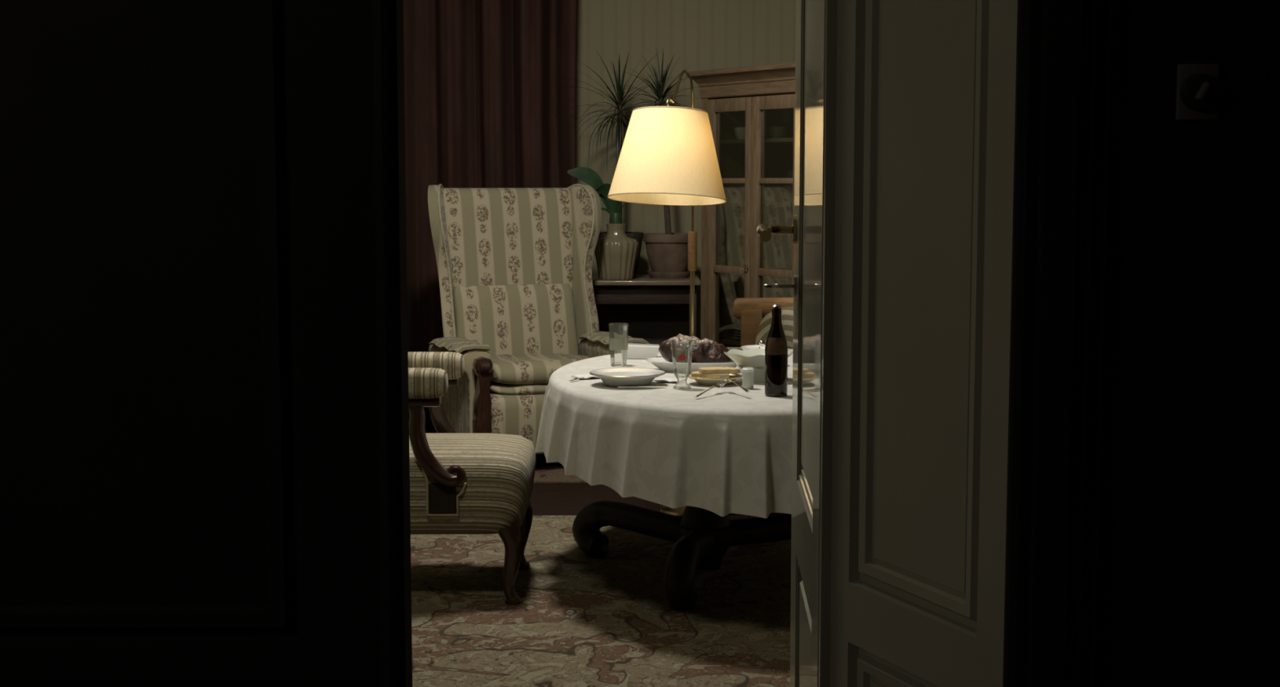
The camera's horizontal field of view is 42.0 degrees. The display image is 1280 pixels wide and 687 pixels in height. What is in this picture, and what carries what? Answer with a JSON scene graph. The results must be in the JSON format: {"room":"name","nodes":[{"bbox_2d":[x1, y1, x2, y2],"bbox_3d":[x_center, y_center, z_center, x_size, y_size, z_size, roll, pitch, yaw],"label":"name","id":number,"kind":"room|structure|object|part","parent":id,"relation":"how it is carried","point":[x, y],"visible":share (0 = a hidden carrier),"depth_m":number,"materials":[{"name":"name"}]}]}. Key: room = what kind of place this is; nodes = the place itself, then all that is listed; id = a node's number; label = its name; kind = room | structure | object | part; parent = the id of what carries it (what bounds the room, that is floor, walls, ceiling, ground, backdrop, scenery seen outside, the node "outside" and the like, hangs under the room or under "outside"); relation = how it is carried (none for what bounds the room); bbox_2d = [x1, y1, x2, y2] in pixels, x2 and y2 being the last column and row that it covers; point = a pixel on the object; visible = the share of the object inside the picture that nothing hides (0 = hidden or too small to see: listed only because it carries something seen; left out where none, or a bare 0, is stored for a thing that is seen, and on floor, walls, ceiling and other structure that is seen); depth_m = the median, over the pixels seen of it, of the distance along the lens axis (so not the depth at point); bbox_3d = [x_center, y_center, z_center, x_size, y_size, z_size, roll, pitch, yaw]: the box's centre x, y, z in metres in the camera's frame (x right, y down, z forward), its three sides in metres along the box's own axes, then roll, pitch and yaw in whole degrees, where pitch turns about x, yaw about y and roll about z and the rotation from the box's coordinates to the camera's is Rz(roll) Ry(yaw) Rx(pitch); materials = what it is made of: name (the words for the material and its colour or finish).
{"room":"dark hallway","nodes":[
{"label":"dark hallway","id":0,"kind":"room"},
{"bbox_2d":[425,425,786,515],"bbox_3d":[0.000,1.004,4.117,7.000,0.100,11.000,0,6,0],"label":"floor","id":1,"kind":"structure","parent":0,"point":[546,499],"depth_m":7.11,"materials":[{"name":"brown wood"}]},
{"bbox_2d":[533,453,587,483],"bbox_3d":[-0.800,0.566,8.023,2.000,0.012,1.120,0,6,0],"label":"rug","id":2,"kind":"object","parent":1,"relation":"on","point":[545,472],"visible":0.02,"depth_m":7.63,"materials":[{"name":"brown carpet"}]},
{"bbox_2d":[427,183,649,453],"bbox_3d":[-0.519,-0.100,7.983,0.940,1.320,0.919,-2,6,-22],"label":"armchair","id":3,"kind":"object","parent":2,"relation":"on","point":[514,264],"visible":0.68,"depth_m":8.12,"materials":[{"name":"beige fabric"}]},
{"bbox_3d":[-0.845,0.239,7.812,0.146,0.480,0.575,-2,6,-22],"label":"arm","id":4,"kind":"part","parent":3,"relation":"part of"},
{"bbox_3d":[-0.829,0.005,7.744,0.180,0.046,0.500,-2,6,-22],"label":"arm","id":5,"kind":"part","parent":3,"relation":"part of"},
{"bbox_3d":[-0.707,0.323,7.513,0.080,0.530,0.115,-2,6,-22],"label":"arm post","id":6,"kind":"part","parent":3,"relation":"part of","materials":[{"name":"brown wood"}]},
{"bbox_3d":[-0.631,-0.236,8.248,0.672,1.060,0.321,-2,6,-22],"label":"backrest","id":7,"kind":"part","parent":3,"relation":"part of","materials":[{"name":"beige fabric"}]},
{"bbox_2d":[452,283,578,355],"bbox_3d":[-0.605,-0.045,8.116,0.617,0.475,0.168,-2,6,-22],"label":"cushion","id":8,"kind":"object","parent":3,"relation":"on","point":[510,318],"depth_m":8.08,"materials":[{"name":"beige fabric"}]},
{"bbox_3d":[-0.497,0.341,7.971,0.650,0.275,0.630,-2,6,-22],"label":"seat","id":9,"kind":"part","parent":3,"relation":"part of","materials":[{"name":"beige fabric"}]},
{"bbox_2d":[489,352,589,394],"bbox_3d":[-0.463,0.140,7.867,0.580,0.164,0.390,-2,6,-22],"label":"seat cushion","id":10,"kind":"object","parent":3,"relation":"on","point":[517,373],"visible":0.44,"depth_m":7.67,"materials":[{"name":"beige fabric"}]},
{"bbox_3d":[-0.144,0.211,8.094,0.146,0.480,0.575,-2,6,-22],"label":"arm","id":11,"kind":"part","parent":3,"relation":"part of"},
{"bbox_3d":[-0.124,-0.022,8.027,0.180,0.046,0.500,-2,6,-22],"label":"arm","id":12,"kind":"part","parent":3,"relation":"part of"},
{"bbox_2d":[410,515,791,686],"bbox_3d":[0.150,0.885,4.759,4.200,0.012,3.900,0,6,0],"label":"carpet","id":13,"kind":"object","parent":1,"relation":"on","point":[579,620],"visible":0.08,"depth_m":5.18,"materials":[{"name":"beige carpet"}]},
{"bbox_2d":[408,351,535,604],"bbox_3d":[-0.731,0.309,5.496,0.758,1.009,0.624,0,6,0],"label":"striped armchair","id":14,"kind":"object","parent":13,"relation":"on","point":[460,482],"visible":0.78,"depth_m":5.25,"materials":[{"name":"beige fabric"}]},
{"bbox_3d":[-0.616,0.457,5.228,0.146,0.173,0.009,0,6,0],"label":"cord","id":15,"kind":"part","parent":14,"relation":"part of","materials":[{"name":"beige fabric"}]},
{"bbox_3d":[-0.655,0.447,5.510,0.604,0.263,0.548,0,6,0],"label":"seat","id":16,"kind":"part","parent":14,"relation":"part of","materials":[{"name":"beige fabric"}]},
{"bbox_3d":[-0.412,0.700,5.298,0.083,0.268,0.073,0,6,0],"label":"leg","id":17,"kind":"part","parent":14,"relation":"part of","materials":[{"name":"brown wood"}]},
{"bbox_3d":[-0.412,0.654,5.767,0.083,0.268,0.073,0,6,0],"label":"leg","id":18,"kind":"part","parent":14,"relation":"part of","materials":[{"name":"brown wood"}]},
{"bbox_2d":[572,499,791,609],"bbox_3d":[0.350,0.452,5.691,1.277,0.692,1.784,0,6,0],"label":"dining table","id":19,"kind":"object","parent":13,"relation":"on","point":[702,537],"visible":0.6,"depth_m":5.62,"materials":[{"name":"brown wood"}]},
{"bbox_2d":[534,346,792,518],"bbox_3d":[0.363,0.250,5.661,1.460,0.300,1.944,2,6,16],"label":"tablecloth","id":20,"kind":"object","parent":19,"relation":"on","point":[726,449],"visible":0.45,"depth_m":4.85,"materials":[{"name":"white fabric"}]},
{"bbox_2d":[571,373,599,378],"bbox_3d":[-0.165,0.107,5.507,0.101,0.008,0.076,-3,6,-28],"label":"napkin","id":21,"kind":"object","parent":20,"relation":"on","point":[582,375],"visible":0.62,"depth_m":5.49,"materials":[{"name":"white fabric"}]},
{"bbox_2d":[608,322,628,366],"bbox_3d":[-0.075,0.005,5.858,0.069,0.149,0.069,0,6,0],"label":"tumbler","id":22,"kind":"object","parent":20,"relation":"on","point":[625,328],"visible":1,"depth_m":5.84,"materials":[{"name":"clear glass"}]},
{"bbox_2d":[589,367,665,386],"bbox_3d":[-0.040,0.111,5.321,0.243,0.042,0.243,0,6,0],"label":"dinner plate","id":23,"kind":"object","parent":20,"relation":"on","point":[616,376],"visible":1,"depth_m":5.29,"materials":[{"name":"white ceramic"}]},
{"bbox_2d":[621,342,659,359],"bbox_3d":[0.001,0.027,6.132,0.141,0.052,0.100,0,6,0],"label":"serving dish","id":24,"kind":"object","parent":20,"relation":"on","point":[635,350],"visible":0.85,"depth_m":6.08,"materials":[{"name":"white ceramic"}]},
{"bbox_2d":[617,385,666,387],"bbox_3d":[0.008,0.136,5.238,0.156,0.004,0.013,0,6,-3],"label":"knife","id":25,"kind":"object","parent":20,"relation":"on","point":[655,386],"visible":1,"depth_m":5.23,"materials":[{"name":"metal"}]},
{"bbox_2d":[653,377,684,382],"bbox_3d":[0.095,0.118,5.397,0.086,0.008,0.065,2,6,20],"label":"napkin","id":26,"kind":"object","parent":20,"relation":"on","point":[669,380],"visible":0.92,"depth_m":5.39,"materials":[{"name":"white fabric"}]},
{"bbox_2d":[671,338,693,389],"bbox_3d":[0.132,0.065,5.226,0.067,0.153,0.067,0,6,0],"label":"beer glass","id":27,"kind":"object","parent":20,"relation":"on","point":[682,357],"visible":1,"depth_m":5.21,"materials":[{"name":"clear glass"}]},
{"bbox_2d":[645,356,737,373],"bbox_3d":[0.190,0.075,5.714,0.344,0.038,0.196,1,6,8],"label":"platter","id":28,"kind":"object","parent":20,"relation":"on","point":[660,362],"visible":0.59,"depth_m":5.64,"materials":[{"name":"white ceramic"}]},
{"bbox_2d":[658,333,733,362],"bbox_3d":[0.195,0.030,5.709,0.264,0.127,0.160,1,6,8],"label":"meat","id":29,"kind":"object","parent":28,"relation":"on","point":[704,350],"visible":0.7,"depth_m":5.66,"materials":[{"name":"brown food"}]},
{"bbox_2d":[693,379,726,397],"bbox_3d":[0.212,0.137,5.061,0.022,0.032,0.201,3,6,28],"label":"fork","id":30,"kind":"object","parent":20,"relation":"on","point":[717,385],"visible":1,"depth_m":5.09,"materials":[{"name":"metal"}]},
{"bbox_2d":[688,373,742,385],"bbox_3d":[0.238,0.116,5.347,0.179,0.028,0.179,0,6,0],"label":"bread plate","id":31,"kind":"object","parent":20,"relation":"on","point":[705,381],"visible":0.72,"depth_m":5.29,"materials":[{"name":"white ceramic"}]},
{"label":"bread slice","id":32,"kind":"object","parent":31,"relation":"on","visible":0},
{"bbox_2d":[691,370,729,377],"bbox_3d":[0.229,0.100,5.346,0.128,0.013,0.079,1,6,14],"label":"bread slice","id":33,"kind":"object","parent":32,"relation":"on","point":[694,374],"visible":0.78,"depth_m":5.31,"materials":[{"name":"beige food"}]},
{"bbox_2d":[698,366,739,373],"bbox_3d":[0.252,0.086,5.352,0.128,0.013,0.079,-1,6,-6],"label":"bread slice","id":34,"kind":"object","parent":33,"relation":"on","point":[706,369],"visible":1,"depth_m":5.32,"materials":[{"name":"beige food"}]},
{"bbox_2d":[718,373,750,392],"bbox_3d":[0.289,0.120,5.080,0.022,0.038,0.193,-2,6,-22],"label":"fork","id":35,"kind":"object","parent":20,"relation":"on","point":[726,379],"visible":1,"depth_m":5.11,"materials":[{"name":"metal"}]},
{"bbox_2d":[741,366,754,388],"bbox_3d":[0.338,0.108,5.225,0.040,0.067,0.040,0,6,0],"label":"salt shaker","id":36,"kind":"object","parent":20,"relation":"on","point":[748,372],"visible":0.94,"depth_m":5.21,"materials":[{"name":"white ceramic"}]},
{"bbox_2d":[740,344,764,350],"bbox_3d":[0.428,0.045,5.872,0.147,0.066,0.147,0,6,0],"label":"sauce bowl","id":37,"kind":"object","parent":20,"relation":"on","point":[744,347],"visible":0.1,"depth_m":5.92,"materials":[{"name":"white ceramic"}]},
{"bbox_2d":[759,339,765,348],"bbox_3d":[0.412,0.032,5.866,0.072,0.089,0.021,0,6,0],"label":"serving spoon","id":38,"kind":"object","parent":37,"relation":"in","point":[762,343],"visible":0.41,"depth_m":5.86,"materials":[{"name":"metal"}]},
{"bbox_2d":[724,347,792,382],"bbox_3d":[0.385,0.073,5.433,0.216,0.096,0.216,2,6,22],"label":"salad bowl","id":39,"kind":"object","parent":20,"relation":"on","point":[753,357],"visible":0.44,"depth_m":5.38,"materials":[{"name":"white ceramic"}]},
{"bbox_2d":[734,363,764,368],"bbox_3d":[0.385,0.073,5.430,0.154,0.036,0.151,0,6,0],"label":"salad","id":40,"kind":"object","parent":39,"relation":"in","point":[740,366],"visible":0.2,"depth_m":5.36,"materials":[{"name":"green food"}]},
{"bbox_2d":[764,304,787,396],"bbox_3d":[0.412,0.020,5.042,0.069,0.277,0.070,0,6,0],"label":"beer bottle","id":41,"kind":"object","parent":20,"relation":"on","point":[776,346],"visible":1,"depth_m":5.02,"materials":[{"name":"brown glass"}]},
{"bbox_2d":[591,274,700,346],"bbox_3d":[0.010,0.072,8.809,0.600,0.842,0.520,0,6,0],"label":"console table","id":42,"kind":"object","parent":1,"relation":"on","point":[655,310],"visible":0.29,"depth_m":8.87,"materials":[{"name":"brown wood"}]},
{"bbox_2d":[594,222,638,279],"bbox_3d":[-0.124,-0.474,8.590,0.234,0.287,0.230,0,6,0],"label":"ribbed vase","id":43,"kind":"object","parent":42,"relation":"on","point":[615,253],"visible":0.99,"depth_m":8.52,"materials":[{"name":"beige ceramic"}]},
{"bbox_2d":[567,166,626,223],"bbox_3d":[-0.180,-0.741,8.529,0.382,0.371,0.103,-2,6,-16],"label":"leafy plant","id":44,"kind":"object","parent":43,"relation":"in","point":[586,175],"visible":0.69,"depth_m":8.53,"materials":[{"name":"green plant"}]},
{"bbox_3d":[-0.124,-0.617,8.576,0.068,0.115,0.068,0,6,0],"label":"stem","id":45,"kind":"part","parent":44,"relation":"part of","materials":[{"name":"green plant"}]},
{"bbox_2d":[554,49,678,276],"bbox_3d":[-0.094,-0.940,8.740,0.667,1.186,0.551,-4,7,-37],"label":"dracaena","id":46,"kind":"object","parent":42,"relation":"on","point":[638,236],"visible":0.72,"depth_m":8.72,"materials":[{"name":"plant"}]},
{"bbox_2d":[598,231,643,276],"bbox_3d":[-0.112,-0.473,8.866,0.260,0.232,0.260,0,6,0],"label":"pot","id":47,"kind":"object","parent":46,"relation":"on","point":[638,236],"depth_m":8.81,"materials":[{"name":"ceramic"}]},
{"bbox_3d":[0.010,0.083,8.910,0.500,0.600,0.020,0,6,0],"label":"panel","id":48,"kind":"part","parent":42,"relation":"part of","materials":[{"name":"brown wood"}]},
{"bbox_2d":[605,45,699,278],"bbox_3d":[0.106,-0.946,8.708,0.519,1.204,0.511,3,7,32],"label":"dracaena","id":49,"kind":"object","parent":42,"relation":"on","point":[667,252],"visible":0.6,"depth_m":8.67,"materials":[{"name":"ceramic"}]},
{"bbox_2d":[643,232,688,271],"bbox_3d":[0.155,-0.473,8.765,0.280,0.208,0.280,0,6,0],"label":"pot","id":50,"kind":"object","parent":49,"relation":"on","point":[665,251],"depth_m":8.67,"materials":[{"name":"ceramic"}]},
{"bbox_3d":[0.272,0.102,8.636,0.036,0.815,0.036,0,6,0],"label":"leg","id":51,"kind":"part","parent":42,"relation":"part of","materials":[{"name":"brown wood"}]},
{"bbox_2d":[607,70,726,515],"bbox_3d":[0.112,-0.172,6.497,0.471,1.777,0.784,0,6,0],"label":"floor lamp","id":52,"kind":"object","parent":1,"relation":"on","point":[668,156],"visible":0.91,"depth_m":6.15,"materials":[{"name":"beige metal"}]},
{"bbox_3d":[0.102,-0.701,6.277,0.447,0.367,0.444,0,6,0],"label":"lamp shade","id":53,"kind":"part","parent":52,"relation":"part of","materials":[{"name":"beige fabric"}]},
{"bbox_3d":[0.171,-0.742,6.520,0.016,0.647,0.381,1,6,14],"label":"arm","id":54,"kind":"part","parent":52,"relation":"part of","materials":[{"name":"gold metal"}]},
{"bbox_2d":[685,62,795,346],"bbox_3d":[0.658,-0.365,7.964,0.415,1.876,0.940,-4,7,-34],"label":"display cabinet","id":55,"kind":"object","parent":1,"relation":"on","point":[751,109],"visible":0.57,"depth_m":7.87,"materials":[{"name":"brown wood"}]},
{"bbox_3d":[0.425,-0.354,8.027,0.024,1.633,0.362,-4,7,-34],"label":"door","id":56,"kind":"part","parent":55,"relation":"part of","materials":[{"name":"brown wood"}]},
{"bbox_3d":[0.438,-0.353,8.016,0.003,1.613,0.248,-4,7,-34],"label":"pane","id":57,"kind":"part","parent":55,"relation":"part of","materials":[{"name":"clear glass"}]},
{"bbox_3d":[0.658,-1.233,7.879,0.415,0.131,0.940,-4,7,-34],"label":"cornice","id":58,"kind":"part","parent":55,"relation":"part of","materials":[{"name":"brown wood"}]},
{"bbox_3d":[0.629,-0.325,7.727,0.024,1.633,0.362,-4,7,-34],"label":"door","id":59,"kind":"part","parent":55,"relation":"part of","materials":[{"name":"brown wood"}]},
{"bbox_3d":[0.635,-0.325,7.725,0.003,1.613,0.256,-4,7,-34],"label":"pane","id":60,"kind":"part","parent":55,"relation":"part of","materials":[{"name":"clear glass"}]},
{"bbox_2d":[733,297,793,516],"bbox_3d":[0.675,0.257,6.806,0.584,0.871,0.378,0,6,0],"label":"wooden chair","id":61,"kind":"object","parent":1,"relation":"on","point":[751,311],"visible":0.1,"depth_m":6.87,"materials":[{"name":"brown wood"}]},
{"bbox_3d":[0.460,0.068,6.904,0.086,0.420,0.040,0,6,0],"label":"post","id":62,"kind":"part","parent":61,"relation":"part of","materials":[{"name":"brown wood"}]},
{"bbox_3d":[0.675,-0.147,6.895,0.584,0.084,0.071,0,6,0],"label":"rail","id":63,"kind":"part","parent":61,"relation":"part of","materials":[{"name":"brown wood"}]},
{"bbox_2d":[755,306,793,348],"bbox_3d":[0.640,0.037,6.811,0.339,0.376,0.134,-1,6,-5],"label":"cushion","id":64,"kind":"object","parent":61,"relation":"on","point":[787,312],"visible":0.11,"depth_m":6.78,"materials":[{"name":"beige fabric"}]},
{"bbox_2d":[575,0,795,339],"bbox_3d":[0.000,-1.099,9.187,5.400,3.100,0.100,0,6,0],"label":"wall","id":65,"kind":"structure","parent":0,"point":[700,35],"depth_m":9.09,"materials":[{"name":"paint"}]},
{"bbox_2d":[403,0,577,426],"bbox_3d":[-1.036,-0.957,8.913,1.428,2.830,0.236,0,6,-1],"label":"curtain","id":66,"kind":"object","parent":65,"relation":"hanging from","point":[484,80],"visible":0.27,"depth_m":8.88,"materials":[{"name":"red fabric"}]},
{"bbox_2d":[1093,0,1279,686],"bbox_3d":[0.000,-0.388,1.909,6.800,3.100,0.365,0,6,0],"label":"wall","id":67,"kind":"structure","parent":0,"point":[1188,585],"depth_m":1.76,"materials":[{"name":"paint"}]},
{"bbox_2d":[0,0,412,686],"bbox_3d":[-0.614,-0.169,1.729,0.733,2.700,0.059,0,6,0],"label":"door","id":68,"kind":"structure","parent":67,"relation":"in","point":[205,455],"depth_m":1.74,"materials":[{"name":"paint"}]},
{"bbox_2d":[755,0,825,686],"bbox_3d":[0.244,-0.237,2.446,0.117,2.680,0.686,0,6,0],"label":"door","id":69,"kind":"structure","parent":67,"relation":"in","point":[806,228],"depth_m":2.48,"materials":[{"name":"grey paint"}]},
{"bbox_3d":[0.222,-0.181,2.678,0.072,0.048,0.133,0,6,0],"label":"handle","id":70,"kind":"part","parent":69,"relation":"part of","materials":[{"name":"gold metal"}]},
{"bbox_2d":[817,0,837,686],"bbox_3d":[0.247,-0.215,2.099,0.030,2.720,0.031,0,6,0],"label":"trim","id":71,"kind":"structure","parent":67,"relation":"attached to","point":[831,6],"depth_m":2.11,"materials":[{"name":"grey paint"}]},
{"bbox_2d":[829,0,1019,686],"bbox_3d":[0.326,-0.198,1.919,0.020,2.720,0.376,-2,6,-23],"label":"door","id":72,"kind":"structure","parent":67,"relation":"attached to","point":[927,90],"depth_m":1.93,"materials":[{"name":"grey paint"}]},
{"bbox_2d":[1004,0,1112,686],"bbox_3d":[0.440,-0.219,1.729,0.093,2.800,0.032,0,6,0],"label":"trim","id":73,"kind":"structure","parent":67,"relation":"attached to","point":[1064,63],"depth_m":1.74,"materials":[{"name":"paint"}]},
{"bbox_2d":[1175,63,1218,119],"bbox_3d":[0.579,-0.260,1.723,0.042,0.058,0.029,0,6,0],"label":"light switch","id":74,"kind":"object","parent":67,"relation":"attached to","point":[1197,84],"visible":1,"depth_m":1.73,"materials":[{"name":"black plastic"}]},
{"bbox_3d":[0.579,-0.259,1.716,0.014,0.019,0.014,0,6,0],"label":"knob","id":75,"kind":"part","parent":74,"relation":"part of","materials":[{"name":"black plastic"}]}
]}

